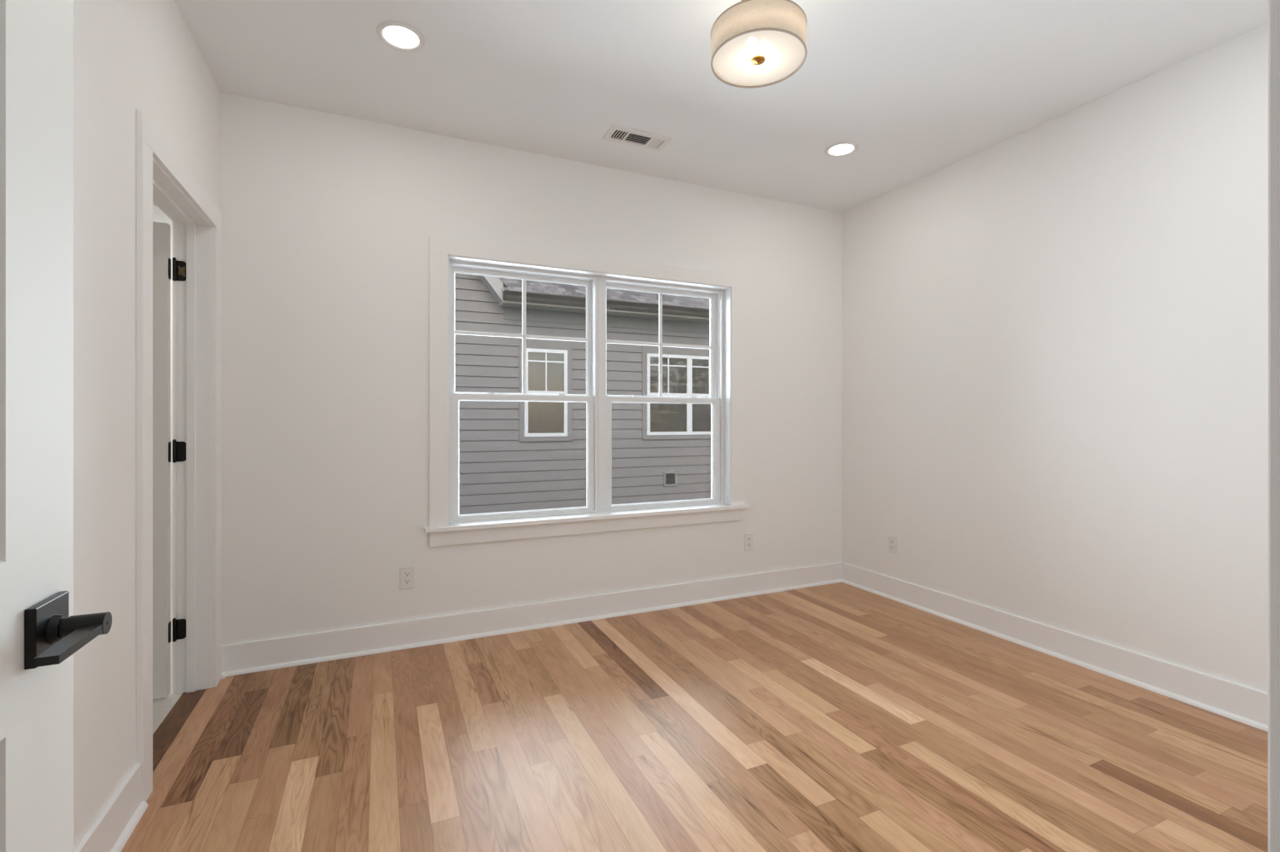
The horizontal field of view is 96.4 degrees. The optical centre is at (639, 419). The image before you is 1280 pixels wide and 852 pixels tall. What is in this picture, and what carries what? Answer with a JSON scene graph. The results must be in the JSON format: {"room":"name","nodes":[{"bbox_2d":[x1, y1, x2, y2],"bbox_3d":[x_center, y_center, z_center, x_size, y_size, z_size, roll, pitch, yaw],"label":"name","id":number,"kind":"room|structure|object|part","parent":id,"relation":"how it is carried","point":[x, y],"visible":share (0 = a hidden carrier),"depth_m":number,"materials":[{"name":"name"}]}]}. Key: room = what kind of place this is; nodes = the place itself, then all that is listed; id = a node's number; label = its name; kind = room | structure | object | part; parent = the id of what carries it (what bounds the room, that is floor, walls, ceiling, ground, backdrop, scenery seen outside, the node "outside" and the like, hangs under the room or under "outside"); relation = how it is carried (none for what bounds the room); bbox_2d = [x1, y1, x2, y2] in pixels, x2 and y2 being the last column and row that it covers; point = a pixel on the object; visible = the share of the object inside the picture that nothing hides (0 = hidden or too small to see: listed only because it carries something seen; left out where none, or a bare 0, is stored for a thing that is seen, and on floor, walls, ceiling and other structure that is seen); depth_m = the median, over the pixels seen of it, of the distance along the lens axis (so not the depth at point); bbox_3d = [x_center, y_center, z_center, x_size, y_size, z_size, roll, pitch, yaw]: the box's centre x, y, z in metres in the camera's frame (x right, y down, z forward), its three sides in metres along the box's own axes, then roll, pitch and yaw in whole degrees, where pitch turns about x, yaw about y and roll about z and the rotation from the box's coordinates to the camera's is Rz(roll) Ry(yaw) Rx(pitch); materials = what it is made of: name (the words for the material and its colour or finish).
{"room":"empty bedroom","nodes":[
{"label":"empty bedroom","id":0,"kind":"room"},
{"bbox_2d":[73,0,219,851],"bbox_3d":[-2.656,-0.170,1.721,2.042,2.740,5.309,0,0,-24],"label":"wall","id":1,"kind":"structure","parent":0,"point":[130,55],"depth_m":1.61,"materials":[{"name":"white paint"}]},
{"bbox_2d":[73,762,148,851],"bbox_3d":[-1.103,1.130,0.808,0.031,0.140,2.117,0,0,-24],"label":"baseboard","id":2,"kind":"structure","parent":1,"relation":"attached to","point":[113,827],"depth_m":1.61,"materials":[{"name":"white paint"}]},
{"bbox_3d":[-1.096,1.191,0.811,0.016,0.018,2.117,0,0,-24],"label":"shoe molding","id":3,"kind":"part","parent":2,"relation":"part of","materials":[{"name":"white paint"}]},
{"bbox_2d":[152,221,186,699],"bbox_3d":[-2.357,0.173,2.329,0.815,2.030,0.049,0,0,-24],"label":"door","id":4,"kind":"structure","parent":1,"relation":"in","point":[161,231],"depth_m":2.45,"materials":[{"name":"white paint"}]},
{"bbox_2d":[135,109,221,802],"bbox_3d":[-1.809,0.120,2.178,0.158,2.160,0.958,0,0,-24],"label":"door frame","id":5,"kind":"structure","parent":1,"relation":"attached to","point":[163,179],"depth_m":2.51,"materials":[{"name":"white paint"}]},
{"bbox_3d":[-1.565,0.166,1.809,0.018,2.068,0.084,0,0,-24],"label":"casing leg","id":6,"kind":"part","parent":5,"relation":"part of","materials":[{"name":"white paint"}]},
{"bbox_3d":[-2.054,0.166,2.546,0.018,2.068,0.086,0,0,-24],"label":"casing leg","id":7,"kind":"part","parent":5,"relation":"part of","materials":[{"name":"white paint"}]},
{"bbox_3d":[-1.926,0.166,2.604,0.018,2.068,0.086,0,0,-24],"label":"casing leg","id":8,"kind":"part","parent":5,"relation":"part of","materials":[{"name":"white paint"}]},
{"bbox_2d":[221,646,226,679],"bbox_3d":[-1.946,1.130,2.662,0.031,0.140,0.036,0,0,-24],"label":"baseboard","id":9,"kind":"structure","parent":1,"relation":"attached to","point":[223,675],"depth_m":2.66,"materials":[{"name":"white paint"}]},
{"bbox_3d":[-1.939,1.191,2.665,0.016,0.018,0.036,0,0,-24],"label":"shoe molding","id":10,"kind":"part","parent":9,"relation":"part of","materials":[{"name":"white paint"}]},
{"bbox_2d":[152,584,182,734],"bbox_3d":[-2.914,1.230,2.311,1.821,0.060,3.780,0,0,-24],"label":"floor","id":11,"kind":"structure","parent":0,"point":[161,706],"depth_m":2.42,"materials":[{"name":"tile"}]},
{"bbox_2d":[219,91,842,645],"bbox_3d":[-0.268,-0.170,3.549,3.820,2.740,0.160,0,0,-24],"label":"wall","id":12,"kind":"structure","parent":0,"point":[328,220],"depth_m":3.02,"materials":[{"name":"white paint"}]},
{"bbox_2d":[400,566,414,589],"bbox_3d":[-1.228,0.834,3.021,0.072,0.116,0.008,0,0,-24],"label":"wall outlet","id":13,"kind":"object","parent":12,"relation":"attached to","point":[407,573],"visible":1,"depth_m":3.02,"materials":[{"name":"white plastic"}]},
{"bbox_2d":[403,578,410,584],"bbox_3d":[-1.227,0.854,3.018,0.033,0.028,0.003,0,0,-24],"label":"receptacle","id":14,"kind":"object","parent":13,"relation":"attached to","point":[406,581],"depth_m":3.02,"materials":[{"name":"white plastic"}]},
{"bbox_2d":[403,571,410,576],"bbox_3d":[-1.227,0.815,3.018,0.033,0.028,0.003,0,0,-24],"label":"receptacle","id":15,"kind":"object","parent":13,"relation":"attached to","point":[405,573],"depth_m":3.02,"materials":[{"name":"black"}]},
{"bbox_2d":[221,562,842,676],"bbox_3d":[-0.228,1.130,3.462,3.820,0.140,0.031,0,0,-24],"label":"baseboard","id":16,"kind":"structure","parent":12,"relation":"attached to","point":[262,655],"depth_m":3.21,"materials":[{"name":"white paint"}]},
{"bbox_2d":[424,235,748,546],"bbox_3d":[-0.242,-0.151,3.537,2.053,1.663,0.209,0,0,-24],"label":"window","id":17,"kind":"structure","parent":12,"relation":"in","point":[448,257],"depth_m":3.52,"materials":[{"name":"white paint"}]},
{"bbox_3d":[-1.083,-0.158,3.080,0.094,1.466,0.020,0,0,-24],"label":"casing leg","id":18,"kind":"part","parent":17,"relation":"part of","materials":[{"name":"white paint"}]},
{"bbox_3d":[-0.696,-0.489,3.424,0.843,0.754,0.034,0,0,-24],"label":"sash","id":19,"kind":"part","parent":17,"relation":"part of","materials":[{"name":"clear glass"}]},
{"bbox_3d":[-0.676,0.212,3.380,0.843,0.712,0.038,0,0,-24],"label":"sash","id":20,"kind":"part","parent":17,"relation":"part of","materials":[{"name":"clear glass"}]},
{"bbox_3d":[0.138,-0.489,3.803,0.843,0.754,0.034,0,0,-24],"label":"sash","id":21,"kind":"part","parent":17,"relation":"part of","materials":[{"name":"clear glass"}]},
{"bbox_3d":[0.158,0.212,3.759,0.843,0.712,0.038,0,0,-24],"label":"sash","id":22,"kind":"part","parent":17,"relation":"part of","materials":[{"name":"clear glass"}]},
{"bbox_3d":[0.652,-0.158,3.869,0.094,1.466,0.020,0,0,-24],"label":"casing leg","id":23,"kind":"part","parent":17,"relation":"part of","materials":[{"name":"white paint"}]},
{"bbox_2d":[744,533,753,551],"bbox_3d":[0.746,0.836,3.918,0.072,0.116,0.008,0,0,-24],"label":"wall outlet","id":24,"kind":"object","parent":12,"relation":"attached to","point":[748,538],"visible":1,"depth_m":3.92,"materials":[{"name":"white plastic"}]},
{"bbox_2d":[121,582,1268,851],"bbox_3d":[0.663,1.200,1.379,3.921,0.001,4.562,0,0,-24],"label":"floor","id":25,"kind":"structure","parent":0,"point":[838,717],"depth_m":2.07,"materials":[{"name":"brown wood"}]},
{"bbox_2d":[152,0,1268,213],"bbox_3d":[-0.591,-1.600,1.940,5.984,0.120,6.620,0,0,-24],"label":"ceiling","id":26,"kind":"structure","parent":0,"point":[922,88],"depth_m":2.54,"materials":[{"name":"white paint"}]},
{"bbox_2d":[376,21,424,52],"bbox_3d":[-0.960,-1.536,2.301,0.180,0.008,0.180,0,0,-24],"label":"recessed light","id":27,"kind":"object","parent":26,"relation":"in","point":[398,36],"visible":1,"depth_m":2.29,"materials":[{"name":"white plastic"}]},
{"bbox_2d":[601,123,674,151],"bbox_3d":[-0.012,-1.535,3.129,0.357,0.010,0.167,0,0,-24],"label":"ceiling vent","id":28,"kind":"object","parent":26,"relation":"in","point":[616,133],"visible":1,"depth_m":3.12,"materials":[{"name":"white plastic"}]},
{"bbox_2d":[710,0,807,88],"bbox_3d":[0.422,-1.407,2.045,0.336,0.267,0.336,0,0,-24],"label":"drum ceiling light","id":29,"kind":"object","parent":26,"relation":"attached to","point":[755,43],"visible":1,"depth_m":1.97,"materials":[{"name":"fabric"}]},
{"bbox_3d":[0.422,-1.335,2.045,0.332,0.104,0.332,0,0,-24],"label":"lamp shade","id":30,"kind":"part","parent":29,"relation":"part of","materials":[{"name":"fabric"}]},
{"bbox_2d":[712,30,805,86],"bbox_3d":[0.422,-1.286,2.045,0.324,0.001,0.324,0,0,-24],"label":"diffuser","id":31,"kind":"object","parent":29,"relation":"attached to","point":[783,53],"depth_m":2.03,"materials":[{"name":"white glass"}]},
{"bbox_2d":[824,141,858,157],"bbox_3d":[1.145,-1.536,3.258,0.180,0.008,0.180,0,0,-24],"label":"recessed light","id":32,"kind":"object","parent":26,"relation":"in","point":[842,148],"visible":1,"depth_m":3.25,"materials":[{"name":"white"}]},
{"bbox_2d":[842,23,1268,692],"bbox_3d":[2.470,-0.170,2.288,0.122,2.740,4.722,0,0,-24],"label":"wall","id":33,"kind":"structure","parent":0,"point":[1055,333],"depth_m":2.78,"materials":[{"name":"white paint"}]},
{"bbox_2d":[888,535,896,554],"bbox_3d":[1.693,0.838,3.842,0.008,0.116,0.072,0,0,-24],"label":"wall outlet","id":34,"kind":"object","parent":33,"relation":"attached to","point":[892,540],"visible":1,"depth_m":3.84,"materials":[{"name":"white plastic"}]},
{"bbox_2d":[841,562,1268,732],"bbox_3d":[2.141,1.130,2.829,0.031,0.140,3.114,0,0,-24],"label":"baseboard","id":35,"kind":"structure","parent":33,"relation":"attached to","point":[1239,703],"depth_m":2.77,"materials":[{"name":"white paint"}]},
{"bbox_3d":[1.085,-0.170,0.572,3.820,2.740,0.122,0,0,-24],"label":"wall","id":36,"kind":"structure","parent":0,"visible":0},
{"bbox_2d":[0,0,111,851],"bbox_3d":[-0.538,0.174,0.357,0.093,2.032,0.823,0,0,-24],"label":"door","id":37,"kind":"structure","parent":36,"relation":"in","point":[40,633],"depth_m":0.65,"materials":[{"name":"white paint"}]},
{"bbox_3d":[-0.684,0.241,0.661,0.010,0.066,0.074,0,0,-24],"label":"handle","id":38,"kind":"part","parent":37,"relation":"part of","materials":[{"name":"black metal"}]},
{"bbox_3d":[-0.638,0.243,0.631,0.048,0.033,0.128,0,0,-24],"label":"lever","id":39,"kind":"part","parent":37,"relation":"part of","materials":[{"name":"black metal"}]},
{"bbox_2d":[1268,0,1279,851],"bbox_3d":[0.042,0.122,0.108,0.932,2.156,0.140,0,0,-24],"label":"door frame","id":40,"kind":"structure","parent":36,"relation":"attached to","point":[1273,5],"depth_m":0.33,"materials":[{"name":"white paint"}]},
{"label":"outside","id":41,"kind":"structure","parent":0,"visible":0},
{"bbox_3d":[1.448,4.300,8.897,70.000,0.200,65.000,0,0,-24],"label":"ground","id":42,"kind":"structure","parent":41,"visible":0},
{"bbox_2d":[454,273,711,515],"bbox_3d":[-2.207,-0.851,10.896,23.000,10.539,4.728,0,0,-24],"label":"neighbor house","id":43,"kind":"structure","parent":42,"relation":"on","point":[514,456],"depth_m":9.28,"materials":[{"name":"grey paint"}]},
{"bbox_3d":[-1.504,-0.427,9.169,0.612,1.307,0.008,0,0,-24],"label":"pane","id":44,"kind":"part","parent":43,"relation":"part of","materials":[{"name":"clear glass"}]},
{"bbox_3d":[0.497,-0.438,10.079,0.750,1.327,0.008,0,0,-24],"label":"pane","id":45,"kind":"part","parent":43,"relation":"part of","materials":[{"name":"clear glass"}]},
{"bbox_2d":[663,471,676,486],"bbox_3d":[0.532,1.042,10.098,0.255,0.255,0.045,0,0,-24],"label":"wall vent","id":46,"kind":"object","parent":43,"relation":"attached to","point":[669,477],"depth_m":10.09,"materials":[{"name":"grey metal"}]},
{"bbox_3d":[1.260,-0.438,10.426,0.750,1.327,0.008,0,0,-24],"label":"pane","id":47,"kind":"part","parent":43,"relation":"part of","materials":[{"name":"clear glass"}]}
]}

